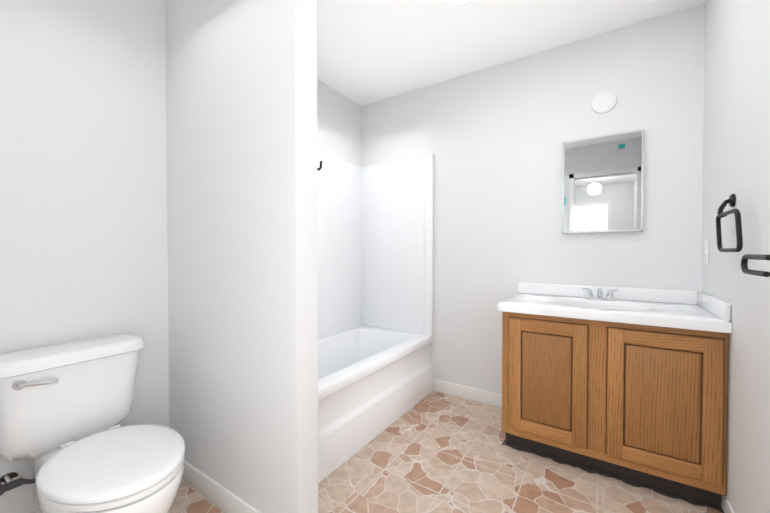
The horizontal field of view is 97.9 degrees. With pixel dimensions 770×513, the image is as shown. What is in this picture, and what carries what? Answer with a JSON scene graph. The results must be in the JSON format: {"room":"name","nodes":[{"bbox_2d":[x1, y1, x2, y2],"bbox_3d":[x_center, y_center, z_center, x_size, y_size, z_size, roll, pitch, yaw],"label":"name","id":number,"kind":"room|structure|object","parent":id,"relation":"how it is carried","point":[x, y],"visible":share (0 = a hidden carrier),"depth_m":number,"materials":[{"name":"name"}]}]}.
{"room":"bathroom","nodes":[
{"label":"bathroom","id":0,"kind":"room"},
{"bbox_2d":[0,0,361,512],"bbox_3d":[-1.807,-0.116,0.744,0.100,2.440,5.638,1,1,33],"label":"wall","id":1,"kind":"structure","parent":0,"point":[83,205],"depth_m":1.45,"materials":[{"name":"paint"}]},
{"bbox_2d":[31,508,42,512],"bbox_3d":[-1.356,1.048,1.340,0.017,0.095,0.840,1,1,33],"label":"baseboard","id":2,"kind":"structure","parent":1,"relation":"attached to","point":[39,510],"depth_m":1.32,"materials":[{"name":"paint"}]},
{"bbox_2d":[165,0,317,512],"bbox_3d":[-0.684,-0.127,1.492,0.952,2.440,0.106,1,1,33],"label":"wall","id":3,"kind":"structure","parent":0,"point":[241,110],"depth_m":1.35,"materials":[{"name":"paint"}]},
{"bbox_2d":[182,460,261,512],"bbox_3d":[-0.707,1.046,1.464,0.965,0.095,0.039,1,1,33],"label":"baseboard","id":4,"kind":"structure","parent":3,"relation":"attached to","point":[223,498],"depth_m":1.47,"materials":[{"name":"paint"}]},
{"bbox_2d":[168,391,723,512],"bbox_3d":[-0.804,1.144,0.103,2.501,0.060,5.838,1,1,33],"label":"floor","id":5,"kind":"structure","parent":0,"point":[435,452],"depth_m":1.64,"materials":[{"name":"stone"}]},
{"bbox_2d":[0,334,184,512],"bbox_3d":[-1.020,0.726,1.180,0.744,0.744,0.456,1,1,33],"label":"toilet","id":6,"kind":"object","parent":5,"relation":"on","point":[65,409],"visible":1,"depth_m":1.17,"materials":[{"name":"ceramic"}]},
{"bbox_2d":[317,152,433,482],"bbox_3d":[-0.330,0.135,2.239,0.722,1.892,1.518,1,1,33],"label":"bathtub","id":7,"kind":"object","parent":5,"relation":"on","point":[375,289],"visible":0.52,"depth_m":2.72,"materials":[{"name":"plastic"}]},
{"bbox_2d":[498,282,731,506],"bbox_3d":[1.167,0.634,1.845,0.931,0.906,0.542,1,1,33],"label":"bathroom vanity","id":8,"kind":"object","parent":5,"relation":"on","point":[629,383],"visible":1,"depth_m":1.60,"materials":[{"name":"brown wood"}]},
{"bbox_2d":[317,0,705,105],"bbox_3d":[-0.804,-1.355,0.064,2.501,0.060,5.838,1,1,33],"label":"ceiling","id":9,"kind":"structure","parent":0,"point":[370,51],"depth_m":2.04,"materials":[{"name":"paint"}]},
{"bbox_2d":[442,0,471,3],"bbox_3d":[0.363,-1.296,1.573,0.340,0.104,0.340,1,1,33],"label":"ceiling light","id":10,"kind":"object","parent":9,"relation":"attached to","point":[456,1],"visible":1,"depth_m":1.66,"materials":[{"name":"glass"}]},
{"bbox_2d":[361,3,704,393],"bbox_3d":[0.774,-0.142,2.479,2.501,2.440,0.100,1,1,33],"label":"wall","id":11,"kind":"structure","parent":0,"point":[492,139],"depth_m":2.25,"materials":[{"name":"paint"}]},
{"bbox_2d":[433,379,501,407],"bbox_3d":[0.655,1.030,2.507,0.640,0.095,0.013,1,1,33],"label":"baseboard","id":12,"kind":"structure","parent":11,"relation":"attached to","point":[478,395],"depth_m":2.52,"materials":[{"name":"paint"}]},
{"bbox_2d":[562,129,643,232],"bbox_3d":[1.314,-0.438,2.040,0.413,0.580,0.028,1,1,33],"label":"mirror","id":13,"kind":"object","parent":11,"relation":"attached to","point":[602,183],"visible":0.96,"depth_m":2.02,"materials":[{"name":"mirror"}]},
{"bbox_2d":[591,91,616,112],"bbox_3d":[1.328,-0.939,2.033,0.132,0.132,0.010,1,1,33],"label":"cover plate","id":14,"kind":"object","parent":11,"relation":"attached to","point":[603,101],"visible":1,"depth_m":2.03,"materials":[{"name":"white plastic"}]},
{"bbox_2d":[701,0,769,512],"bbox_3d":[0.198,-0.095,-0.577,0.100,2.440,5.638,1,1,33],"label":"wall","id":15,"kind":"structure","parent":0,"point":[736,143],"depth_m":1.27,"materials":[{"name":"paint"}]},
{"bbox_2d":[703,240,708,264],"bbox_3d":[1.634,-0.021,1.710,0.013,0.124,0.078,1,1,33],"label":"switch plate","id":16,"kind":"object","parent":15,"relation":"attached to","point":[706,252],"visible":0.96,"depth_m":1.69,"materials":[{"name":"white plastic"}]},
{"bbox_2d":[716,194,742,251],"bbox_3d":[1.326,-0.135,1.276,0.054,0.236,0.289,1,1,33],"label":"towel ring","id":17,"kind":"object","parent":15,"relation":"attached to","point":[731,200],"visible":1,"depth_m":1.32,"materials":[{"name":"black metal"}]},
{"bbox_2d":[725,500,734,512],"bbox_3d":[0.861,1.060,0.550,0.013,0.095,1.980,1,1,33],"label":"baseboard","id":18,"kind":"structure","parent":15,"relation":"attached to","point":[728,508],"depth_m":1.35,"materials":[{"name":"paint"}]},
{"bbox_2d":[741,254,769,276],"bbox_3d":[1.057,0.014,0.904,0.090,0.078,0.236,1,1,33],"label":"toilet paper holder","id":19,"kind":"object","parent":15,"relation":"attached to","point":[744,263],"visible":1,"depth_m":0.94,"materials":[{"name":"black metal"}]}
]}

